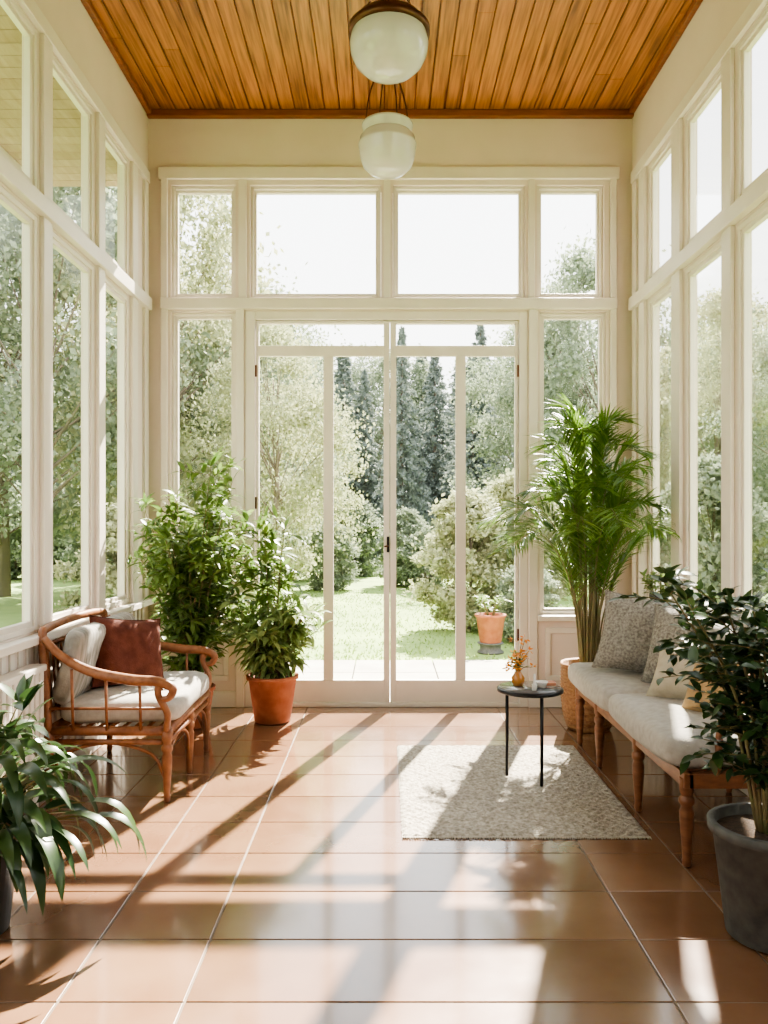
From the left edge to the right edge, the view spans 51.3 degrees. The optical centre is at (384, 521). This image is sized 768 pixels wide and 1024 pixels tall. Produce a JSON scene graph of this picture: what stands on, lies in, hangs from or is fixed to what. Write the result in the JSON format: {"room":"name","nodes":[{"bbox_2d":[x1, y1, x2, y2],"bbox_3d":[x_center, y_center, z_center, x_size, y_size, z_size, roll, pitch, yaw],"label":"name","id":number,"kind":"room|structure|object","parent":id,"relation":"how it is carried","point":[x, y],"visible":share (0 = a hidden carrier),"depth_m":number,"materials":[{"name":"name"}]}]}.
{"room":"sunroom","nodes":[
{"label":"sunroom","id":0,"kind":"room"},
{"bbox_2d":[0,0,147,754],"bbox_3d":[-1.830,-0.860,1.725,0.080,4.520,8.650,0,0,0],"label":"wall","id":1,"kind":"structure","parent":0,"point":[70,20],"depth_m":4.93,"materials":[{"name":"beige paint"}]},
{"bbox_2d":[0,185,36,641],"bbox_3d":[-1.815,-0.505,3.710,0.050,2.127,0.817,0,0,0],"label":"window","id":2,"kind":"structure","parent":1,"relation":"in","point":[7,200],"depth_m":4.07,"materials":[{"name":"beige paint"}]},
{"bbox_2d":[0,0,36,187],"bbox_3d":[-1.815,-2.105,3.710,0.050,0.827,0.817,0,0,0],"label":"window","id":3,"kind":"structure","parent":1,"relation":"in","point":[11,8],"depth_m":4.07,"materials":[{"name":"beige paint"}]},
{"bbox_2d":[0,5,116,186],"bbox_3d":[-2.325,-2.670,1.900,0.910,0.180,9.000,0,0,0],"label":"roof eave","id":4,"kind":"object","parent":1,"relation":"attached to","point":[66,116],"visible":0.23,"depth_m":5.35,"materials":[{"name":"beige paint"}]},
{"bbox_2d":[53,232,93,619],"bbox_3d":[-1.815,-0.505,4.600,0.050,2.127,0.637,0,0,0],"label":"window","id":5,"kind":"structure","parent":1,"relation":"in","point":[61,246],"depth_m":4.87,"materials":[{"name":"beige paint"}]},
{"bbox_2d":[53,56,93,242],"bbox_3d":[-1.815,-2.105,4.600,0.050,0.827,0.637,0,0,0],"label":"window","id":6,"kind":"structure","parent":1,"relation":"in","point":[59,74],"depth_m":4.87,"materials":[{"name":"beige paint"}]},
{"bbox_2d":[0,0,155,753],"bbox_3d":[-1.756,-0.680,1.705,0.071,3.880,8.590,0,0,0],"label":"trim","id":7,"kind":"structure","parent":1,"relation":"attached to","point":[41,202],"depth_m":4.65,"materials":[{"name":"beige paint"}]},
{"bbox_2d":[54,722,126,775],"bbox_3d":[-1.780,1.335,1.705,0.021,0.129,8.590,0,0,0],"label":"baseboard","id":8,"kind":"structure","parent":1,"relation":"attached to","point":[89,750],"depth_m":4.76,"materials":[{"name":"beige paint"}]},
{"bbox_2d":[105,277,128,608],"bbox_3d":[-1.815,-0.505,5.335,0.050,2.127,0.507,0,0,0],"label":"window","id":9,"kind":"structure","parent":1,"relation":"in","point":[110,288],"depth_m":5.54,"materials":[{"name":"beige paint"}]},
{"bbox_2d":[105,129,128,275],"bbox_3d":[-1.815,-2.105,5.335,0.050,0.827,0.507,0,0,0],"label":"window","id":10,"kind":"structure","parent":1,"relation":"in","point":[110,144],"depth_m":5.54,"materials":[{"name":"beige paint"}]},
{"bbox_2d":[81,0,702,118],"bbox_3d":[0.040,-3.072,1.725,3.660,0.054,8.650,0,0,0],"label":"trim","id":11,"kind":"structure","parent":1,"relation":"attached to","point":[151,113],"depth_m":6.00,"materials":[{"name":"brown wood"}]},
{"bbox_2d":[0,707,767,1023],"bbox_3d":[0.040,1.450,1.725,4.060,0.100,9.050,0,0,0],"label":"floor","id":12,"kind":"structure","parent":0,"point":[279,882],"depth_m":2.94,"materials":[{"name":"tile"}]},
{"bbox_2d":[0,664,46,806],"bbox_3d":[-1.724,1.049,3.470,0.108,0.698,0.980,0,0,0],"label":"radiator","id":13,"kind":"object","parent":12,"relation":"on","point":[11,679],"visible":0.34,"depth_m":3.77,"materials":[{"name":"cream painted metal"}]},
{"bbox_2d":[0,674,146,934],"bbox_3d":[-1.246,0.969,2.742,0.827,0.851,1.130,0,0,0],"label":"potted plant","id":14,"kind":"object","parent":12,"relation":"on","point":[36,835],"visible":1,"depth_m":2.61,"materials":[{"name":"green plant"}]},
{"bbox_2d":[38,608,217,802],"bbox_3d":[-1.382,0.951,4.440,0.711,0.894,1.024,0,0,0],"label":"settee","id":15,"kind":"object","parent":12,"relation":"on","point":[176,699],"visible":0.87,"depth_m":4.03,"materials":[{"name":"brown wood"}]},
{"bbox_2d":[89,614,163,687],"bbox_3d":[-1.421,0.715,4.420,0.224,0.433,0.493,0,0,43],"label":"throw pillow","id":16,"kind":"object","parent":15,"relation":"on","point":[128,646],"visible":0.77,"depth_m":4.36,"materials":[{"name":"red fabric"}]},
{"bbox_2d":[125,444,264,728],"bbox_3d":[-1.277,0.430,5.479,0.936,1.929,1.035,0,0,-8],"label":"potted plant","id":17,"kind":"object","parent":12,"relation":"on","point":[192,598],"visible":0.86,"depth_m":5.37,"materials":[{"name":"plant"}]},
{"bbox_2d":[217,502,334,724],"bbox_3d":[-0.802,0.622,5.586,0.913,1.544,0.853,0,0,0],"label":"potted houseplant","id":18,"kind":"object","parent":12,"relation":"on","point":[272,650],"visible":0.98,"depth_m":5.50,"materials":[{"name":"plant"}]},
{"bbox_2d":[397,745,651,839],"bbox_3d":[0.625,1.391,4.260,1.104,0.015,1.481,0,0,0],"label":"area rug","id":19,"kind":"object","parent":12,"relation":"on","point":[446,791],"visible":1,"depth_m":4.05,"materials":[{"name":"fabric"}]},
{"bbox_2d":[497,681,563,786],"bbox_3d":[0.785,1.137,4.330,0.356,0.490,0.356,0,0,0],"label":"side table","id":20,"kind":"object","parent":19,"relation":"on","point":[508,689],"visible":0.81,"depth_m":4.26,"materials":[{"name":"black metal"}]},
{"bbox_2d":[502,635,535,685],"bbox_3d":[0.737,0.746,4.332,0.184,0.288,0.204,0,0,20],"label":"flower vase","id":21,"kind":"object","parent":20,"relation":"on","point":[517,678],"visible":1,"depth_m":4.33,"materials":[{"name":"orange glass"}]},
{"bbox_2d":[532,674,536,690],"bbox_3d":[0.790,0.847,4.230,0.028,0.087,0.028,0,0,0],"label":"candle holder","id":22,"kind":"object","parent":20,"relation":"on","point":[534,685],"visible":1,"depth_m":4.22,"materials":[{"name":"white ceramic"}]},
{"bbox_2d":[536,680,547,687],"bbox_3d":[0.840,0.873,4.300,0.072,0.034,0.072,0,0,0],"label":"bowl","id":23,"kind":"object","parent":20,"relation":"on","point":[540,683],"visible":0.88,"depth_m":4.28,"materials":[{"name":"white ceramic"}]},
{"bbox_2d":[546,680,555,685],"bbox_3d":[0.890,0.882,4.383,0.080,0.015,0.075,0,0,0],"label":"book","id":24,"kind":"object","parent":20,"relation":"on","point":[550,682],"visible":0.52,"depth_m":4.34,"materials":[{"name":"orange paper"}]},
{"bbox_2d":[474,393,681,732],"bbox_3d":[1.196,0.247,5.285,1.228,2.295,1.410,0,0,0],"label":"areca palm","id":25,"kind":"object","parent":12,"relation":"on","point":[596,555],"visible":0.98,"depth_m":5.29,"materials":[{"name":"plant"}]},
{"bbox_2d":[568,624,767,866],"bbox_3d":[1.475,0.954,4.140,0.690,0.888,1.856,0,0,0],"label":"daybed","id":26,"kind":"object","parent":12,"relation":"on","point":[654,726],"visible":0.34,"depth_m":3.63,"materials":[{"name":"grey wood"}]},
{"bbox_2d":[592,590,697,672],"bbox_3d":[1.480,0.645,4.551,0.573,0.493,0.265,0,0,25],"label":"throw pillow","id":27,"kind":"object","parent":26,"relation":"on","point":[627,631],"visible":0.5,"depth_m":4.52,"materials":[{"name":"grey fabric"}]},
{"bbox_2d":[645,644,694,699],"bbox_3d":[1.500,0.755,3.931,0.388,0.258,0.236,0,0,42],"label":"throw pillow","id":28,"kind":"object","parent":26,"relation":"on","point":[667,688],"visible":0.27,"depth_m":3.91,"materials":[{"name":"beige fabric"}]},
{"bbox_2d":[640,603,742,682],"bbox_3d":[1.601,0.660,4.201,0.234,0.422,0.490,0,0,-43],"label":"throw pillow","id":29,"kind":"object","parent":26,"relation":"on","point":[662,629],"visible":0.28,"depth_m":4.26,"materials":[{"name":"grey fabric"}]},
{"bbox_2d":[681,656,761,722],"bbox_3d":[1.530,0.730,3.581,0.206,0.297,0.387,0,0,-34],"label":"throw pillow","id":30,"kind":"object","parent":26,"relation":"on","point":[689,704],"visible":0.19,"depth_m":3.61,"materials":[{"name":"fabric"}]},
{"bbox_2d":[606,564,767,953],"bbox_3d":[1.322,0.749,2.734,0.927,1.290,0.869,0,0,-22],"label":"potted ficus","id":31,"kind":"object","parent":12,"relation":"on","point":[739,830],"visible":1,"depth_m":2.65,"materials":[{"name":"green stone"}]},
{"bbox_2d":[148,119,631,706],"bbox_3d":[0.040,-0.860,6.120,4.060,4.520,0.140,0,0,0],"label":"wall","id":32,"kind":"structure","parent":0,"point":[171,142],"depth_m":6.05,"materials":[{"name":"beige paint"}]},
{"bbox_2d":[172,313,235,610],"bbox_3d":[-1.375,-0.445,6.125,0.487,2.287,0.090,0,0,0],"label":"window","id":33,"kind":"structure","parent":32,"relation":"in","point":[176,317],"depth_m":6.08,"materials":[{"name":"beige paint"}]},
{"bbox_2d":[172,187,235,296],"bbox_3d":[-1.375,-2.125,6.125,0.487,0.847,0.090,0,0,0],"label":"window","id":34,"kind":"structure","parent":32,"relation":"in","point":[176,191],"depth_m":6.08,"materials":[{"name":"beige paint"}]},
{"bbox_2d":[251,187,380,296],"bbox_3d":[-0.525,-2.125,6.125,0.987,0.847,0.090,0,0,0],"label":"window","id":35,"kind":"structure","parent":32,"relation":"in","point":[255,191],"depth_m":6.08,"materials":[{"name":"beige paint"}]},
{"bbox_2d":[255,321,389,701],"bbox_3d":[-0.476,-0.080,6.069,1.023,2.890,0.092,0,0,0],"label":"door","id":36,"kind":"structure","parent":32,"relation":"in","point":[327,689],"depth_m":6.08,"materials":[{"name":"beige paint"}]},
{"bbox_2d":[245,312,527,706],"bbox_3d":[0.010,-0.095,6.130,2.140,2.990,0.160,0,0,0],"label":"trim","id":37,"kind":"structure","parent":32,"relation":"attached to","point":[251,318],"depth_m":6.05,"materials":[{"name":"beige paint"}]},
{"bbox_2d":[211,691,561,706],"bbox_3d":[0.025,1.339,6.040,3.300,0.119,0.021,0,0,0],"label":"baseboard","id":38,"kind":"structure","parent":32,"relation":"attached to","point":[220,698],"depth_m":6.03,"materials":[{"name":"beige paint"}]},
{"bbox_2d":[158,167,618,707],"bbox_3d":[0.028,-0.637,6.026,3.475,4.075,0.051,0,0,0],"label":"trim","id":39,"kind":"structure","parent":32,"relation":"attached to","point":[242,174],"depth_m":6.02,"materials":[{"name":"beige paint"}]},
{"bbox_2d":[390,321,518,701],"bbox_3d":[0.529,-0.080,6.087,0.978,2.890,0.057,0,0,0],"label":"door","id":40,"kind":"structure","parent":32,"relation":"in","point":[459,689],"depth_m":6.07,"materials":[{"name":"beige paint"}]},
{"bbox_2d":[393,187,523,296],"bbox_3d":[0.560,-2.125,6.125,0.997,0.847,0.090,0,0,0],"label":"window","id":41,"kind":"structure","parent":32,"relation":"in","point":[519,191],"depth_m":6.08,"materials":[{"name":"beige paint"}]},
{"bbox_2d":[537,187,601,296],"bbox_3d":[1.403,-2.125,6.125,0.502,0.847,0.090,0,0,0],"label":"window","id":42,"kind":"structure","parent":32,"relation":"in","point":[597,191],"depth_m":6.10,"materials":[{"name":"beige paint"}]},
{"bbox_2d":[540,313,604,613],"bbox_3d":[1.423,-0.445,6.125,0.502,2.287,0.090,0,0,0],"label":"window","id":43,"kind":"structure","parent":32,"relation":"in","point":[600,317],"depth_m":6.10,"materials":[{"name":"beige paint"}]},
{"bbox_2d":[90,0,693,108],"bbox_3d":[0.040,-3.170,1.725,4.060,0.140,9.050,0,0,0],"label":"ceiling","id":44,"kind":"structure","parent":0,"point":[180,54],"depth_m":5.28,"materials":[{"name":"brown wood"}]},
{"bbox_2d":[358,82,416,178],"bbox_3d":[0.015,-2.610,4.900,0.356,0.979,0.356,0,0,0],"label":"pendant lamp","id":45,"kind":"object","parent":44,"relation":"hanging from","point":[387,145],"visible":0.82,"depth_m":4.78,"materials":[{"name":"white glass"}]},
{"bbox_2d":[348,0,429,84],"bbox_3d":[0.018,-2.552,3.600,0.368,1.094,0.368,0,0,0],"label":"pendant lamp","id":46,"kind":"object","parent":44,"relation":"hanging from","point":[389,42],"visible":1,"depth_m":3.48,"materials":[{"name":"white glass"}]},
{"bbox_2d":[632,0,767,627],"bbox_3d":[1.910,-0.860,1.725,0.080,4.520,8.650,0,0,0],"label":"wall","id":47,"kind":"structure","parent":0,"point":[713,20],"depth_m":4.99,"materials":[{"name":"beige paint"}]},
{"bbox_2d":[649,283,670,599],"bbox_3d":[1.895,-0.505,5.435,0.050,2.127,0.487,0,0,0],"label":"window","id":48,"kind":"structure","parent":47,"relation":"in","point":[664,293],"depth_m":5.62,"materials":[{"name":"beige paint"}]},
{"bbox_2d":[649,138,670,279],"bbox_3d":[1.895,-2.105,5.435,0.050,0.827,0.487,0,0,0],"label":"window","id":49,"kind":"structure","parent":47,"relation":"in","point":[665,152],"depth_m":5.62,"materials":[{"name":"beige paint"}]},
{"bbox_2d":[628,0,767,609],"bbox_3d":[1.835,-0.680,1.705,0.071,3.880,8.590,0,0,0],"label":"trim","id":50,"kind":"structure","parent":47,"relation":"attached to","point":[732,211],"depth_m":5.01,"materials":[{"name":"beige paint"}]},
{"bbox_2d":[639,569,669,599],"bbox_3d":[1.746,0.434,5.198,0.188,0.266,0.270,0,0,0],"label":"potted herb","id":51,"kind":"object","parent":50,"relation":"on","point":[649,582],"visible":0.52,"depth_m":5.18,"materials":[{"name":"green plant"}]},
{"bbox_2d":[685,241,720,610],"bbox_3d":[1.895,-0.505,4.705,0.050,2.127,0.567,0,0,0],"label":"window","id":52,"kind":"structure","parent":47,"relation":"in","point":[714,253],"depth_m":4.93,"materials":[{"name":"beige paint"}]},
{"bbox_2d":[685,71,720,246],"bbox_3d":[1.895,-2.105,4.705,0.050,0.827,0.567,0,0,0],"label":"window","id":53,"kind":"structure","parent":47,"relation":"in","point":[714,87],"depth_m":4.93,"materials":[{"name":"beige paint"}]},
{"bbox_2d":[737,202,767,627],"bbox_3d":[1.895,-0.505,3.825,0.050,2.127,0.847,0,0,0],"label":"window","id":54,"kind":"structure","parent":47,"relation":"in","point":[757,218],"depth_m":4.20,"materials":[{"name":"beige paint"}]},
{"bbox_2d":[737,7,767,198],"bbox_3d":[1.895,-2.105,3.825,0.050,0.827,0.847,0,0,0],"label":"window","id":55,"kind":"structure","parent":47,"relation":"in","point":[760,27],"depth_m":4.20,"materials":[{"name":"beige paint"}]},
{"label":"outside","id":56,"kind":"structure","parent":0,"visible":0},
{"bbox_2d":[0,556,767,678],"bbox_3d":[0.000,1.570,25.000,120.000,0.160,110.000,0,0,0],"label":"lawn","id":57,"kind":"structure","parent":56,"point":[10,607],"depth_m":12.10,"materials":[{"name":"green plant"}]},
{"bbox_2d":[0,298,21,358],"bbox_3d":[-9.435,-2.638,11.852,5.930,8.606,6.497,0,0,25],"label":"broadleaf tree","id":58,"kind":"object","parent":57,"relation":"on","point":[2,339],"visible":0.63,"depth_m":13.01,"materials":[{"name":"green plant"}]},
{"bbox_2d":[3,351,21,563],"bbox_3d":[-12.449,-2.535,27.216,2.822,8.410,2.664,0,0,-17],"label":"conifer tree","id":59,"kind":"object","parent":57,"relation":"on","point":[18,366],"visible":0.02,"depth_m":26.86,"materials":[{"name":"green plant"}]},
{"bbox_2d":[10,395,60,564],"bbox_3d":[-11.588,-2.130,25.996,2.138,7.565,2.264,0,0,-20],"label":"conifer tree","id":60,"kind":"object","parent":57,"relation":"on","point":[19,481],"visible":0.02,"depth_m":25.80,"materials":[{"name":"green plant"}]},
{"bbox_2d":[8,483,64,579],"bbox_3d":[-9.472,0.292,20.845,2.253,2.614,2.139,0,0,-30],"label":"shrub","id":61,"kind":"object","parent":57,"relation":"on","point":[16,570],"visible":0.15,"depth_m":20.45,"materials":[{"name":"green plant"}]},
{"bbox_2d":[8,378,80,505],"bbox_3d":[-12.833,-3.018,35.510,8.770,9.398,7.109,0,0,19],"label":"broadleaf tree","id":62,"kind":"object","parent":57,"relation":"on","point":[66,387],"visible":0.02,"depth_m":34.56,"materials":[{"name":"green plant"}]},
{"bbox_2d":[53,523,72,577],"bbox_3d":[-8.619,0.544,21.469,1.692,2.068,1.782,0,0,43],"label":"shrub","id":63,"kind":"object","parent":57,"relation":"on","point":[64,547],"visible":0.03,"depth_m":21.14,"materials":[{"name":"green plant"}]},
{"bbox_2d":[53,381,80,503],"bbox_3d":[-14.420,-3.087,38.818,8.903,9.541,7.217,0,0,32],"label":"broadleaf tree","id":64,"kind":"object","parent":57,"relation":"on","point":[55,381],"visible":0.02,"depth_m":36.46,"materials":[{"name":"green plant"}]},
{"bbox_2d":[53,502,116,611],"bbox_3d":[-3.223,0.618,9.902,1.684,1.886,1.609,0,0,-3],"label":"shrub","id":65,"kind":"object","parent":57,"relation":"on","point":[74,572],"visible":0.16,"depth_m":9.49,"materials":[{"name":"green plant"}]},
{"bbox_2d":[56,505,115,580],"bbox_3d":[-7.577,0.463,20.408,1.933,2.242,1.835,0,0,19],"label":"shrub","id":66,"kind":"object","parent":57,"relation":"on","point":[74,545],"visible":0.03,"depth_m":19.91,"materials":[{"name":"green plant"}]},
{"bbox_2d":[0,187,187,596],"bbox_3d":[-7.549,-3.148,15.983,7.382,9.669,5.984,0,0,-21],"label":"broadleaf tree","id":67,"kind":"object","parent":57,"relation":"on","point":[5,567],"visible":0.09,"depth_m":15.74,"materials":[{"name":"green plant"}]},
{"bbox_2d":[0,187,229,500],"bbox_3d":[-5.486,-2.638,12.909,5.337,8.606,5.848,0,0,-3],"label":"broadleaf tree","id":68,"kind":"object","parent":57,"relation":"on","point":[10,247],"visible":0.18,"depth_m":12.48,"materials":[{"name":"green plant"}]},
{"bbox_2d":[0,187,310,550],"bbox_3d":[-4.188,-2.869,14.972,5.823,9.094,6.786,0,0,36],"label":"broadleaf tree","id":69,"kind":"object","parent":57,"relation":"on","point":[213,249],"visible":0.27,"depth_m":14.27,"materials":[{"name":"green plant"}]},
{"bbox_2d":[53,236,269,523],"bbox_3d":[-5.528,-2.767,18.999,5.353,8.882,6.238,0,0,-33],"label":"broadleaf tree","id":70,"kind":"object","parent":57,"relation":"on","point":[180,251],"visible":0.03,"depth_m":18.19,"materials":[{"name":"green plant"}]},
{"bbox_2d":[211,536,272,607],"bbox_3d":[-2.070,0.842,10.434,1.270,1.423,1.338,0,0,-27],"label":"shrub","id":71,"kind":"object","parent":57,"relation":"on","point":[229,546],"visible":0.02,"depth_m":10.28,"materials":[{"name":"green plant"}]},
{"bbox_2d":[179,288,350,546],"bbox_3d":[-3.633,-2.374,22.023,5.468,8.058,4.433,0,0,-6],"label":"broadleaf tree","id":72,"kind":"object","parent":57,"relation":"on","point":[311,377],"visible":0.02,"depth_m":21.93,"materials":[{"name":"green plant"}]},
{"bbox_2d":[179,264,380,568],"bbox_3d":[-2.899,-1.909,17.040,4.388,7.091,5.414,0,0,-39],"label":"broadleaf tree","id":73,"kind":"object","parent":57,"relation":"on","point":[304,337],"visible":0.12,"depth_m":16.30,"materials":[{"name":"green plant"}]},
{"bbox_2d":[182,325,378,602],"bbox_3d":[-1.867,-0.939,13.199,3.250,5.076,3.788,0,0,-35],"label":"broadleaf tree","id":74,"kind":"object","parent":57,"relation":"on","point":[279,418],"visible":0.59,"depth_m":12.79,"materials":[{"name":"green plant"}]},
{"bbox_2d":[261,491,322,581],"bbox_3d":[-2.485,0.300,20.341,2.189,2.565,2.291,0,0,1],"label":"shrub","id":75,"kind":"object","parent":57,"relation":"on","point":[312,545],"visible":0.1,"depth_m":20.00,"materials":[{"name":"green plant"}]},
{"bbox_2d":[298,364,322,501],"bbox_3d":[-2.355,-1.979,28.560,2.351,7.376,2.236,0,0,3],"label":"conifer tree","id":76,"kind":"object","parent":57,"relation":"on","point":[317,364],"visible":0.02,"depth_m":28.54,"materials":[{"name":"green plant"}]},
{"bbox_2d":[295,521,362,590],"bbox_3d":[-1.282,0.741,17.516,1.543,1.642,1.465,0,0,9],"label":"shrub","id":77,"kind":"object","parent":57,"relation":"on","point":[346,577],"visible":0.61,"depth_m":17.31,"materials":[{"name":"green plant"}]},
{"bbox_2d":[315,345,383,558],"bbox_3d":[-1.494,-2.321,28.627,3.301,7.964,3.116,0,0,-29],"label":"conifer tree","id":78,"kind":"object","parent":57,"relation":"on","point":[343,371],"visible":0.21,"depth_m":28.28,"materials":[{"name":"green plant"}]},
{"bbox_2d":[290,326,415,506],"bbox_3d":[-3.238,-3.332,34.820,9.380,10.052,7.604,0,0,17],"label":"broadleaf tree","id":79,"kind":"object","parent":57,"relation":"on","point":[335,364],"visible":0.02,"depth_m":34.06,"materials":[{"name":"green plant"}]},
{"bbox_2d":[334,494,382,576],"bbox_3d":[-0.965,0.402,22.113,2.047,2.375,1.943,0,0,-25],"label":"shrub","id":80,"kind":"object","parent":57,"relation":"on","point":[369,548],"visible":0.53,"depth_m":21.86,"materials":[{"name":"green plant"}]},
{"bbox_2d":[347,368,383,559],"bbox_3d":[-0.818,-1.901,28.595,2.285,7.212,2.173,0,0,-12],"label":"conifer tree","id":81,"kind":"object","parent":57,"relation":"on","point":[363,391],"visible":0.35,"depth_m":28.48,"materials":[{"name":"green plant"}]},
{"bbox_2d":[299,336,452,552],"bbox_3d":[0.065,-3.149,34.683,9.024,9.671,7.315,0,0,-28],"label":"broadleaf tree","id":82,"kind":"object","parent":57,"relation":"on","point":[421,375],"visible":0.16,"depth_m":33.82,"materials":[{"name":"green plant"}]},
{"bbox_2d":[290,660,513,678],"bbox_3d":[0.095,1.475,7.365,7.190,0.050,2.090,0,0,0],"label":"paving","id":83,"kind":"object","parent":57,"relation":"on","point":[343,669],"visible":0.09,"depth_m":7.87,"materials":[{"name":"stone"}]},
{"bbox_2d":[373,506,431,585],"bbox_3d":[0.546,0.595,18.735,1.687,1.957,1.601,0,0,-19],"label":"shrub","id":84,"kind":"object","parent":57,"relation":"on","point":[408,522],"visible":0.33,"depth_m":18.43,"materials":[{"name":"green plant"}]},
{"bbox_2d":[372,326,435,559],"bbox_3d":[0.438,-2.479,26.847,2.552,8.292,2.410,0,0,33],"label":"conifer tree","id":85,"kind":"object","parent":57,"relation":"on","point":[408,453],"visible":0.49,"depth_m":26.78,"materials":[{"name":"green plant"}]},
{"bbox_2d":[396,528,446,587],"bbox_3d":[0.960,0.842,17.750,1.449,1.423,1.376,0,0,38],"label":"shrub","id":86,"kind":"object","parent":57,"relation":"on","point":[414,573],"visible":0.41,"depth_m":17.63,"materials":[{"name":"green plant"}]},
{"bbox_2d":[398,345,445,509],"bbox_3d":[1.456,-2.979,35.023,3.792,9.497,3.607,0,0,10],"label":"conifer tree","id":87,"kind":"object","parent":57,"relation":"on","point":[420,360],"visible":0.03,"depth_m":34.80,"materials":[{"name":"green plant"}]},
{"bbox_2d":[404,357,454,527],"bbox_3d":[2.021,-2.334,29.387,3.084,7.991,3.267,0,0,-5],"label":"conifer tree","id":88,"kind":"object","parent":57,"relation":"on","point":[436,463],"visible":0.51,"depth_m":29.27,"materials":[{"name":"green plant"}]},
{"bbox_2d":[280,588,587,660],"bbox_3d":[0.004,1.466,13.095,10.050,0.051,9.067,0,0,0],"label":"grass tufts","id":89,"kind":"object","parent":57,"relation":"on","point":[444,657],"visible":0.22,"depth_m":10.63,"materials":[{"name":"green plant"}]},
{"bbox_2d":[426,517,445,543],"bbox_3d":[1.795,0.675,22.977,1.538,1.785,1.460,0,0,13],"label":"shrub","id":90,"kind":"object","parent":57,"relation":"on","point":[430,524],"visible":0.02,"depth_m":22.89,"materials":[{"name":"green plant"}]},
{"bbox_2d":[438,364,454,496],"bbox_3d":[3.337,-2.725,34.251,3.577,8.957,3.402,0,0,7],"label":"conifer tree","id":91,"kind":"object","parent":57,"relation":"on","point":[452,394],"visible":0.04,"depth_m":34.22,"materials":[{"name":"green plant"}]},
{"bbox_2d":[402,487,513,632],"bbox_3d":[1.115,0.514,11.106,1.797,2.107,1.717,0,0,-9],"label":"shrub","id":92,"kind":"object","parent":57,"relation":"on","point":[478,506],"visible":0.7,"depth_m":10.76,"materials":[{"name":"green plant"}]},
{"bbox_2d":[439,357,503,509],"bbox_3d":[2.884,-2.037,27.331,2.850,7.498,2.997,0,0,40],"label":"conifer tree","id":93,"kind":"object","parent":57,"relation":"on","point":[469,438],"visible":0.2,"depth_m":27.24,"materials":[{"name":"green plant"}]},
{"bbox_2d":[438,357,513,474],"bbox_3d":[4.770,-3.037,36.398,7.138,9.437,8.806,0,0,-12],"label":"broadleaf tree","id":94,"kind":"object","parent":57,"relation":"on","point":[495,363],"visible":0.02,"depth_m":35.45,"materials":[{"name":"green plant"}]},
{"bbox_2d":[466,325,508,496],"bbox_3d":[3.208,-2.623,27.785,2.955,8.741,2.810,0,0,-22],"label":"conifer tree","id":95,"kind":"object","parent":57,"relation":"on","point":[481,339],"visible":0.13,"depth_m":27.68,"materials":[{"name":"green plant"}]},
{"bbox_2d":[473,594,511,654],"bbox_3d":[1.224,1.148,9.130,0.457,0.681,0.458,0,0,0],"label":"planter","id":96,"kind":"object","parent":57,"relation":"on","point":[490,625],"visible":1,"depth_m":8.99,"materials":[{"name":"ceramic"}]},
{"bbox_2d":[441,325,597,501],"bbox_3d":[3.914,-1.913,21.037,4.824,7.100,4.403,0,0,31],"label":"broadleaf tree","id":97,"kind":"object","parent":57,"relation":"on","point":[504,396],"visible":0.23,"depth_m":20.36,"materials":[{"name":"green plant"}]},
{"bbox_2d":[492,563,561,641],"bbox_3d":[1.804,0.994,9.913,1.029,1.094,0.977,0,0,-16],"label":"shrub","id":98,"kind":"object","parent":57,"relation":"on","point":[506,587],"visible":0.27,"depth_m":9.73,"materials":[{"name":"green plant"}]},
{"bbox_2d":[466,468,588,620],"bbox_3d":[1.935,0.359,11.478,1.982,2.440,1.893,0,0,16],"label":"shrub","id":99,"kind":"object","parent":57,"relation":"on","point":[506,492],"visible":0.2,"depth_m":11.39,"materials":[{"name":"green plant"}]},
{"bbox_2d":[495,362,596,470],"bbox_3d":[6.520,-2.304,28.413,6.232,7.914,5.052,0,0,31],"label":"broadleaf tree","id":100,"kind":"object","parent":57,"relation":"on","point":[596,362],"visible":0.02,"depth_m":27.89,"materials":[{"name":"green plant"}]},
{"bbox_2d":[545,503,582,575],"bbox_3d":[3.894,0.432,19.214,2.039,2.283,1.948,0,0,-14],"label":"shrub","id":101,"kind":"object","parent":57,"relation":"on","point":[551,572],"visible":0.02,"depth_m":18.62,"materials":[{"name":"green plant"}]},
{"bbox_2d":[466,226,716,539],"bbox_3d":[5.179,-2.735,19.545,6.726,8.810,5.452,0,0,25],"label":"broadleaf tree","id":102,"kind":"object","parent":57,"relation":"on","point":[575,339],"visible":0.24,"depth_m":18.88,"materials":[{"name":"green plant"}]},
{"bbox_2d":[589,283,767,567],"bbox_3d":[6.322,-1.446,15.004,4.158,6.133,4.846,0,0,-42],"label":"broadleaf tree","id":103,"kind":"object","parent":57,"relation":"on","point":[713,310],"visible":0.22,"depth_m":14.63,"materials":[{"name":"green plant"}]},
{"bbox_2d":[660,449,767,609],"bbox_3d":[4.032,0.337,9.918,1.872,2.517,1.972,0,0,38],"label":"shrub","id":104,"kind":"object","parent":57,"relation":"on","point":[709,469],"visible":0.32,"depth_m":9.65,"materials":[{"name":"green plant"}]},
{"bbox_2d":[660,278,767,562],"bbox_3d":[7.838,-1.805,17.497,5.250,6.876,4.256,0,0,-35],"label":"broadleaf tree","id":105,"kind":"object","parent":57,"relation":"on","point":[701,431],"visible":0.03,"depth_m":16.88,"materials":[{"name":"green plant"}]},
{"bbox_2d":[698,304,767,540],"bbox_3d":[6.580,-1.086,11.589,3.336,5.379,3.655,0,0,36],"label":"broadleaf tree","id":106,"kind":"object","parent":57,"relation":"on","point":[761,465],"visible":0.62,"depth_m":11.55,"materials":[{"name":"green plant"}]},
{"bbox_2d":[752,547,767,574],"bbox_3d":[10.089,0.640,22.428,1.522,1.861,1.604,0,0,30],"label":"shrub","id":107,"kind":"object","parent":57,"relation":"on","point":[758,568],"visible":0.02,"depth_m":22.28,"materials":[{"name":"green plant"}]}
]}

